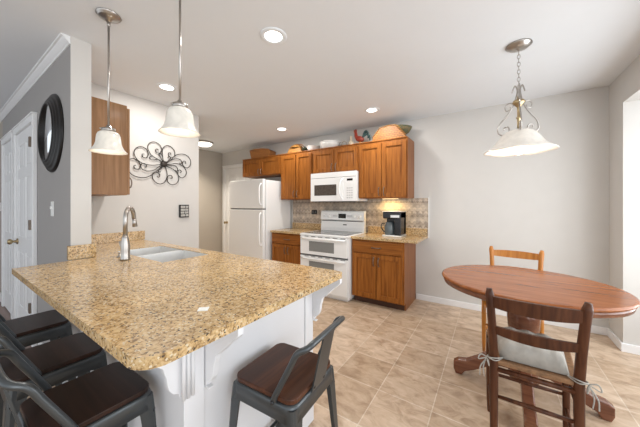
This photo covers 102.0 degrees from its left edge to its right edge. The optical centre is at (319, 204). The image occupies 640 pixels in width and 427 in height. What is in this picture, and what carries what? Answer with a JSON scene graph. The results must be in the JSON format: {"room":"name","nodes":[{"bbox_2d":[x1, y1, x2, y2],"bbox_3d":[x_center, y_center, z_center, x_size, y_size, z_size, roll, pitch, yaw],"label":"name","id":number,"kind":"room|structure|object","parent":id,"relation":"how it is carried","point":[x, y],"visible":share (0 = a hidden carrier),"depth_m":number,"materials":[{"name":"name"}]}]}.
{"room":"kitchen","nodes":[
{"label":"kitchen","id":0,"kind":"room"},
{"bbox_2d":[0,45,69,344],"bbox_3d":[-4.229,0.055,3.510,6.075,2.440,0.115,0,0,33],"label":"wall","id":1,"kind":"structure","parent":0,"point":[53,232],"depth_m":2.06,"materials":[{"name":"grey paint"}]},
{"bbox_2d":[0,130,12,318],"bbox_3d":[-3.718,0.223,3.081,0.756,2.104,0.040,0,0,33],"label":"door","id":2,"kind":"structure","parent":1,"relation":"in","point":[6,140],"depth_m":3.13,"materials":[{"name":"white paint"}]},
{"bbox_2d":[0,302,30,348],"bbox_3d":[-4.424,1.323,3.372,5.900,0.100,0.360,0,0,33],"label":"floor","id":3,"kind":"structure","parent":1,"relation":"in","point":[4,312],"depth_m":3.04,"materials":[{"name":"brown tile"}]},
{"bbox_2d":[7,111,37,346],"bbox_3d":[-2.955,0.223,2.549,0.956,2.104,0.088,0,0,33],"label":"door","id":4,"kind":"structure","parent":1,"relation":"in","point":[24,241],"depth_m":2.56,"materials":[{"name":"white paint"}]},
{"bbox_2d":[0,32,69,122],"bbox_3d":[-4.274,-1.139,3.441,6.075,0.052,0.050,0,0,33],"label":"trim","id":5,"kind":"structure","parent":1,"relation":"attached to","point":[59,45],"depth_m":2.19,"materials":[{"name":"white paint"}]},
{"bbox_2d":[37,94,63,171],"bbox_3d":[-2.110,-0.560,2.014,0.590,0.608,0.050,0,0,33],"label":"round mirror","id":6,"kind":"object","parent":1,"relation":"attached to","point":[50,134],"visible":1,"depth_m":1.93,"materials":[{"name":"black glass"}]},
{"bbox_2d":[50,201,53,215],"bbox_3d":[-2.109,0.030,2.034,0.072,0.116,0.016,0,0,33],"label":"light switch","id":7,"kind":"object","parent":1,"relation":"attached to","point":[52,202],"visible":1,"depth_m":2.02,"materials":[{"name":"white plastic"}]},
{"bbox_2d":[70,36,80,260],"bbox_3d":[-1.707,0.055,1.812,0.005,2.440,0.055,0,0,33],"label":"wall","id":8,"kind":"structure","parent":0,"point":[75,44],"depth_m":1.81,"materials":[{"name":"beige paint"}]},
{"bbox_2d":[81,41,90,258],"bbox_3d":[-2.898,0.055,2.663,2.930,2.440,0.056,0,0,33],"label":"wall","id":9,"kind":"structure","parent":0,"point":[85,47],"depth_m":1.85,"materials":[{"name":"beige paint"}]},
{"bbox_2d":[67,243,95,259],"bbox_3d":[-1.675,0.328,1.823,0.033,0.095,0.150,0,0,33],"label":"backsplash","id":10,"kind":"structure","parent":9,"relation":"attached to","point":[74,252],"depth_m":1.81,"materials":[{"name":"beige stone"}]},
{"bbox_2d":[91,96,131,195],"bbox_3d":[-1.960,-0.470,2.286,0.550,0.770,0.344,0,0,33],"label":"upper cabinet","id":11,"kind":"object","parent":9,"relation":"attached to","point":[110,174],"visible":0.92,"depth_m":2.14,"materials":[{"name":"brown wood"}]},
{"bbox_2d":[91,83,198,247],"bbox_3d":[-1.988,0.055,2.871,0.120,2.440,1.294,0,0,33],"label":"wall","id":12,"kind":"structure","parent":0,"point":[156,206],"depth_m":2.92,"materials":[{"name":"beige paint"}]},
{"bbox_2d":[91,231,144,243],"bbox_3d":[-2.101,0.327,2.565,0.023,0.094,0.650,0,0,33],"label":"backsplash","id":13,"kind":"structure","parent":12,"relation":"attached to","point":[133,235],"depth_m":2.59,"materials":[{"name":"beige stone"}]},
{"bbox_2d":[130,141,190,184],"bbox_3d":[-1.819,-0.476,2.983,0.022,0.478,0.698,0,0,33],"label":"wall decoration","id":14,"kind":"object","parent":12,"relation":"attached to","point":[163,163],"visible":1,"depth_m":2.98,"materials":[{"name":"metal"}]},
{"bbox_2d":[179,205,188,217],"bbox_3d":[-1.682,0.075,3.203,0.024,0.156,0.116,0,0,33],"label":"wall sign","id":15,"kind":"object","parent":12,"relation":"attached to","point":[183,209],"visible":1,"depth_m":3.19,"materials":[{"name":"black plastic"}]},
{"bbox_2d":[199,149,221,251],"bbox_3d":[-2.755,0.055,5.105,0.120,2.440,1.830,0,0,33],"label":"wall","id":16,"kind":"structure","parent":0,"point":[210,162],"depth_m":5.59,"materials":[{"name":"beige paint"}]},
{"bbox_2d":[0,0,639,152],"bbox_3d":[-2.466,-1.215,2.165,10.500,0.100,6.900,0,0,33],"label":"ceiling","id":17,"kind":"structure","parent":0,"point":[407,60],"depth_m":2.02,"materials":[{"name":"white paint"}]},
{"bbox_2d":[88,7,127,154],"bbox_3d":[-1.295,-0.744,1.587,0.191,0.842,0.191,0,0,33],"label":"pendant light","id":18,"kind":"object","parent":17,"relation":"hanging from","point":[107,141],"visible":1,"depth_m":1.57,"materials":[{"name":"white glass"}]},
{"bbox_2d":[156,83,176,91],"bbox_3d":[-1.512,-1.161,2.558,0.184,0.008,0.184,0,0,33],"label":"recessed light","id":19,"kind":"object","parent":17,"relation":"in","point":[163,86],"visible":1,"depth_m":2.55,"materials":[{"name":"white paint"}]},
{"bbox_2d":[158,0,200,137],"bbox_3d":[-0.704,-0.763,1.303,0.191,0.804,0.191,0,0,33],"label":"pendant light","id":20,"kind":"object","parent":17,"relation":"hanging from","point":[179,120],"visible":1,"depth_m":1.28,"materials":[{"name":"white glass"}]},
{"bbox_2d":[199,140,212,146],"bbox_3d":[-2.138,-1.123,4.787,0.310,0.085,0.310,0,0,33],"label":"flush ceiling light","id":21,"kind":"object","parent":17,"relation":"attached to","point":[203,143],"visible":0.77,"depth_m":4.70,"materials":[{"name":"white glass"}]},
{"bbox_2d":[260,27,286,44],"bbox_3d":[-0.320,-1.161,1.785,0.184,0.008,0.184,0,0,33],"label":"recessed light","id":22,"kind":"object","parent":17,"relation":"in","point":[271,35],"visible":1,"depth_m":1.77,"materials":[{"name":"white paint"}]},
{"bbox_2d":[276,127,287,130],"bbox_3d":[-0.583,-1.161,3.966,0.184,0.008,0.184,0,0,33],"label":"recessed light","id":23,"kind":"object","parent":17,"relation":"in","point":[277,128],"visible":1,"depth_m":3.97,"materials":[{"name":"white paint"}]},
{"bbox_2d":[364,107,379,112],"bbox_3d":[0.636,-1.161,3.174,0.184,0.008,0.184,0,0,33],"label":"recessed light","id":24,"kind":"object","parent":17,"relation":"in","point":[370,109],"visible":1,"depth_m":3.16,"materials":[{"name":"white paint"}]},
{"bbox_2d":[483,38,558,156],"bbox_3d":[1.447,-0.765,1.885,0.438,0.800,0.427,0,0,33],"label":"pendant light","id":25,"kind":"object","parent":17,"relation":"hanging from","point":[520,141],"visible":1,"depth_m":1.86,"materials":[{"name":"white glass"}]},
{"bbox_2d":[27,297,639,426],"bbox_3d":[-0.249,1.325,2.620,7.300,0.100,3.700,0,0,33],"label":"floor","id":26,"kind":"structure","parent":0,"point":[392,367],"depth_m":1.94,"materials":[{"name":"beige tile"}]},
{"bbox_2d":[0,310,75,386],"bbox_3d":[-1.637,0.859,1.423,0.344,0.832,0.387,0,0,33],"label":"bar stool","id":27,"kind":"object","parent":26,"relation":"on","point":[51,325],"visible":0.58,"depth_m":1.43,"materials":[{"name":"black wood"}]},
{"bbox_2d":[0,323,106,426],"bbox_3d":[-1.198,0.859,1.134,0.344,0.832,0.387,0,0,33],"label":"bar stool","id":28,"kind":"object","parent":26,"relation":"on","point":[58,361],"visible":0.73,"depth_m":1.11,"materials":[{"name":"black wood"}]},
{"bbox_2d":[0,349,156,426],"bbox_3d":[-0.819,0.859,0.884,0.344,0.832,0.387,0,0,33],"label":"bar stool","id":29,"kind":"object","parent":26,"relation":"on","point":[114,394],"visible":0.99,"depth_m":0.87,"materials":[{"name":"black wood"}]},
{"bbox_2d":[62,278,341,426],"bbox_3d":[-1.178,0.841,1.724,2.475,0.868,0.976,0,0,33],"label":"base cabinet","id":30,"kind":"object","parent":26,"relation":"on","point":[194,389],"visible":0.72,"depth_m":1.03,"materials":[{"name":"white paint"}]},
{"bbox_2d":[12,239,341,370],"bbox_3d":[-1.184,0.391,1.718,2.488,0.032,1.015,0,0,33],"label":"countertop","id":31,"kind":"structure","parent":30,"relation":"on","point":[143,312],"depth_m":1.10,"materials":[{"name":"beige stone"}]},
{"bbox_2d":[119,206,137,260],"bbox_3d":[-1.359,0.191,1.820,0.086,0.368,0.172,0,0,-17],"label":"kitchen faucet","id":32,"kind":"object","parent":31,"relation":"on","point":[124,244],"visible":1,"depth_m":1.76,"materials":[{"name":"silver metal"}]},
{"bbox_2d":[118,246,207,261],"bbox_3d":[-1.252,0.492,2.044,0.756,0.226,0.341,0,0,33],"label":"sink","id":33,"kind":"object","parent":31,"relation":"in","point":[159,253],"visible":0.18,"depth_m":2.14,"materials":[{"name":"white ceramic"}]},
{"bbox_2d":[197,307,208,310],"bbox_3d":[-0.418,0.373,0.928,0.034,0.004,0.028,0,0,-10],"label":"paper tag","id":34,"kind":"object","parent":31,"relation":"on","point":[200,308],"visible":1,"depth_m":0.92,"materials":[{"name":"white paper"}]},
{"bbox_2d":[230,179,290,259],"bbox_3d":[-1.081,0.427,4.619,0.830,1.695,0.737,0,0,33],"label":"refrigerator","id":35,"kind":"object","parent":26,"relation":"on","point":[257,207],"visible":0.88,"depth_m":4.33,"materials":[{"name":"white metal"}]},
{"bbox_2d":[272,232,300,264],"bbox_3d":[-0.369,0.859,4.263,0.660,0.832,0.608,0,0,33],"label":"base cabinet","id":36,"kind":"object","parent":26,"relation":"on","point":[285,247],"visible":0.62,"depth_m":4.04,"materials":[{"name":"brown wood"}]},
{"bbox_2d":[270,228,320,234],"bbox_3d":[-0.371,0.426,4.264,0.665,0.032,0.581,0,0,33],"label":"countertop","id":37,"kind":"structure","parent":36,"relation":"on","point":[287,230],"depth_m":4.16,"materials":[{"name":"beige stone"}]},
{"bbox_2d":[229,316,344,426],"bbox_3d":[-0.121,0.859,1.040,0.387,0.832,0.344,0,0,30],"label":"bar stool","id":38,"kind":"object","parent":26,"relation":"on","point":[283,383],"visible":1,"depth_m":0.96,"materials":[{"name":"brown wood"}]},
{"bbox_2d":[300,210,366,301],"bbox_3d":[0.190,0.682,3.794,0.778,1.185,0.686,0,0,33],"label":"range","id":39,"kind":"object","parent":26,"relation":"on","point":[330,247],"visible":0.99,"depth_m":3.58,"materials":[{"name":"white metal"}]},
{"bbox_2d":[305,230,361,235],"bbox_3d":[0.196,0.406,3.803,0.700,0.003,0.495,0,0,33],"label":"cooktop","id":40,"kind":"object","parent":39,"relation":"in","point":[325,232],"depth_m":3.81,"materials":[{"name":"white glass"}]},
{"bbox_2d":[352,239,415,310],"bbox_3d":[0.851,0.859,3.458,0.683,0.832,0.608,0,0,33],"label":"base cabinet","id":41,"kind":"object","parent":26,"relation":"on","point":[383,272],"visible":0.94,"depth_m":3.21,"materials":[{"name":"brown wood"}]},
{"bbox_2d":[351,232,426,243],"bbox_3d":[0.914,0.426,3.417,0.835,0.032,0.581,0,0,33],"label":"countertop","id":42,"kind":"structure","parent":41,"relation":"on","point":[415,239],"depth_m":3.27,"materials":[{"name":"beige stone"}]},
{"bbox_2d":[381,211,406,237],"bbox_3d":[0.972,0.245,3.438,0.278,0.330,0.262,0,0,33],"label":"coffee maker","id":43,"kind":"object","parent":42,"relation":"on","point":[395,226],"visible":1,"depth_m":3.34,"materials":[{"name":"black plastic"}]},
{"bbox_2d":[481,246,543,351],"bbox_3d":[1.706,0.839,2.286,0.416,0.874,0.443,0,0,41],"label":"dining chair","id":44,"kind":"object","parent":26,"relation":"on","point":[503,253],"visible":0.38,"depth_m":2.32,"materials":[{"name":"brown wood"}]},
{"bbox_2d":[485,288,593,426],"bbox_3d":[1.084,0.843,1.338,0.386,0.864,0.443,0,0,33],"label":"dining chair","id":45,"kind":"object","parent":26,"relation":"on","point":[583,317],"visible":0.93,"depth_m":1.19,"materials":[{"name":"brown wood"}]},
{"bbox_2d":[478,327,602,411],"bbox_3d":[1.095,0.774,1.355,0.448,0.197,0.386,0,0,33],"label":"seat cushion","id":46,"kind":"object","parent":45,"relation":"on","point":[550,360],"visible":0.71,"depth_m":1.24,"materials":[{"name":"beige fabric"}]},
{"bbox_2d":[442,265,639,426],"bbox_3d":[1.385,0.895,1.764,1.010,0.760,0.924,0,0,39],"label":"dining table","id":47,"kind":"object","parent":26,"relation":"on","point":[515,283],"visible":0.62,"depth_m":1.62,"materials":[{"name":"brown wood"}]},
{"bbox_2d":[222,86,608,327],"bbox_3d":[0.329,0.055,4.239,6.283,2.440,0.120,0,0,33],"label":"wall","id":48,"kind":"structure","parent":0,"point":[554,202],"depth_m":2.97,"materials":[{"name":"beige paint"}]},
{"bbox_2d":[222,163,250,252],"bbox_3d":[-1.808,0.203,5.524,0.916,2.144,0.088,0,0,33],"label":"door","id":49,"kind":"structure","parent":48,"relation":"in","point":[229,174],"depth_m":5.70,"materials":[{"name":"white paint"}]},
{"bbox_2d":[243,154,280,178],"bbox_3d":[-0.989,-0.697,4.803,0.970,0.334,0.388,0,0,33],"label":"upper cabinet","id":50,"kind":"object","parent":48,"relation":"attached to","point":[267,166],"visible":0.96,"depth_m":4.65,"materials":[{"name":"brown wood"}]},
{"bbox_2d":[249,148,275,157],"bbox_3d":[-1.070,-0.951,4.862,0.430,0.172,0.260,0,0,19],"label":"basket","id":51,"kind":"object","parent":50,"relation":"on","point":[261,152],"visible":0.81,"depth_m":4.75,"materials":[{"name":"brown wicker"}]},
{"bbox_2d":[281,150,312,199],"bbox_3d":[-0.309,-0.477,4.354,0.660,0.774,0.388,0,0,33],"label":"upper cabinet","id":52,"kind":"object","parent":48,"relation":"attached to","point":[296,167],"visible":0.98,"depth_m":4.21,"materials":[{"name":"brown wood"}]},
{"bbox_2d":[288,144,303,152],"bbox_3d":[-0.394,-0.952,4.416,0.302,0.174,0.230,0,0,28],"label":"basket","id":53,"kind":"object","parent":52,"relation":"on","point":[297,147],"visible":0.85,"depth_m":4.34,"materials":[{"name":"wicker"}]},
{"bbox_2d":[306,145,319,149],"bbox_3d":[-0.110,-0.908,4.229,0.230,0.088,0.230,0,0,33],"label":"serving bowl","id":54,"kind":"object","parent":52,"relation":"on","point":[309,147],"visible":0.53,"depth_m":4.14,"materials":[{"name":"white ceramic"}]},
{"bbox_2d":[292,222,320,228],"bbox_3d":[-0.216,0.362,4.500,0.665,0.094,0.019,0,0,33],"label":"backsplash","id":55,"kind":"structure","parent":48,"relation":"attached to","point":[294,225],"depth_m":4.49,"materials":[{"name":"beige stone"}]},
{"bbox_2d":[313,143,358,173],"bbox_3d":[0.294,-0.672,3.957,0.785,0.384,0.388,0,0,33],"label":"upper cabinet","id":56,"kind":"object","parent":48,"relation":"attached to","point":[341,158],"visible":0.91,"depth_m":3.79,"materials":[{"name":"brown wood"}]},
{"bbox_2d":[320,140,340,147],"bbox_3d":[0.157,-0.923,4.053,0.328,0.118,0.328,0,0,33],"label":"casserole dish","id":57,"kind":"object","parent":56,"relation":"on","point":[325,143],"visible":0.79,"depth_m":3.93,"materials":[{"name":"white ceramic"}]},
{"bbox_2d":[311,170,366,201],"bbox_3d":[0.273,-0.263,3.925,0.770,0.431,0.441,0,0,33],"label":"microwave","id":58,"kind":"object","parent":56,"relation":"attached to","point":[343,186],"visible":0.99,"depth_m":3.75,"materials":[{"name":"white plastic"}]},
{"bbox_2d":[354,129,370,142],"bbox_3d":[0.605,-0.987,3.722,0.284,0.245,0.099,0,0,33],"label":"rooster figurine","id":59,"kind":"object","parent":56,"relation":"on","point":[359,139],"visible":0.97,"depth_m":3.70,"materials":[{"name":"red ceramic"}]},
{"bbox_2d":[293,198,427,237],"bbox_3d":[0.475,0.173,4.063,2.300,0.533,0.012,0,0,33],"label":"tile backsplash","id":60,"kind":"structure","parent":48,"relation":"attached to","point":[416,208],"depth_m":3.85,"materials":[{"name":"tile"}]},
{"bbox_2d":[359,136,413,198],"bbox_3d":[0.901,-0.477,3.557,0.668,0.774,0.388,0,0,33],"label":"upper cabinet","id":61,"kind":"object","parent":48,"relation":"attached to","point":[386,166],"visible":1,"depth_m":3.40,"materials":[{"name":"brown wood"}]},
{"bbox_2d":[372,124,405,140],"bbox_3d":[0.909,-0.957,3.418,0.454,0.184,0.071,0,0,33],"label":"basket","id":62,"kind":"object","parent":61,"relation":"on","point":[391,131],"visible":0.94,"depth_m":3.39,"materials":[{"name":"orange wicker"}]},
{"bbox_2d":[398,124,411,134],"bbox_3d":[1.099,-1.009,3.492,0.273,0.136,0.216,0,0,37],"label":"woven bowl","id":63,"kind":"object","parent":61,"relation":"on","point":[406,128],"visible":0.4,"depth_m":3.40,"materials":[{"name":"green wicker"}]},
{"bbox_2d":[368,226,426,235],"bbox_3d":[1.071,0.362,3.651,0.830,0.094,0.019,0,0,33],"label":"backsplash","id":64,"kind":"structure","parent":48,"relation":"attached to","point":[372,229],"depth_m":3.54,"materials":[{"name":"beige stone"}]},
{"bbox_2d":[428,197,428,237],"bbox_3d":[1.438,0.170,3.428,0.008,0.540,0.012,0,0,33],"label":"trim","id":65,"kind":"structure","parent":48,"relation":"attached to","point":[428,197],"depth_m":3.42,"materials":[{"name":"white paint"}]},
{"bbox_2d":[416,293,608,335],"bbox_3d":[2.060,1.238,3.016,1.808,0.075,0.016,0,0,33],"label":"baseboard","id":66,"kind":"structure","parent":48,"relation":"attached to","point":[594,329],"depth_m":3.11,"materials":[{"name":"white paint"}]},
{"bbox_2d":[609,55,639,345],"bbox_3d":[1.724,0.055,0.756,0.120,2.440,4.160,0,0,33],"label":"wall","id":67,"kind":"structure","parent":0,"point":[624,117],"depth_m":2.25,"materials":[{"name":"beige paint"}]},
{"bbox_2d":[607,329,622,349],"bbox_3d":[2.720,1.238,2.390,0.016,0.075,0.304,0,0,33],"label":"baseboard","id":68,"kind":"structure","parent":67,"relation":"attached to","point":[610,334],"depth_m":2.38,"materials":[{"name":"white paint"}]},
{"bbox_3d":[3.033,0.125,2.072,0.617,2.300,0.120,0,0,33],"label":"wall","id":69,"kind":"structure","parent":0,"visible":0},
{"bbox_2d":[621,342,639,354],"bbox_3d":[2.897,1.238,2.081,0.653,0.075,0.016,0,0,33],"label":"baseboard","id":70,"kind":"structure","parent":69,"relation":"attached to","point":[629,348],"depth_m":2.22,"materials":[{"name":"white paint"}]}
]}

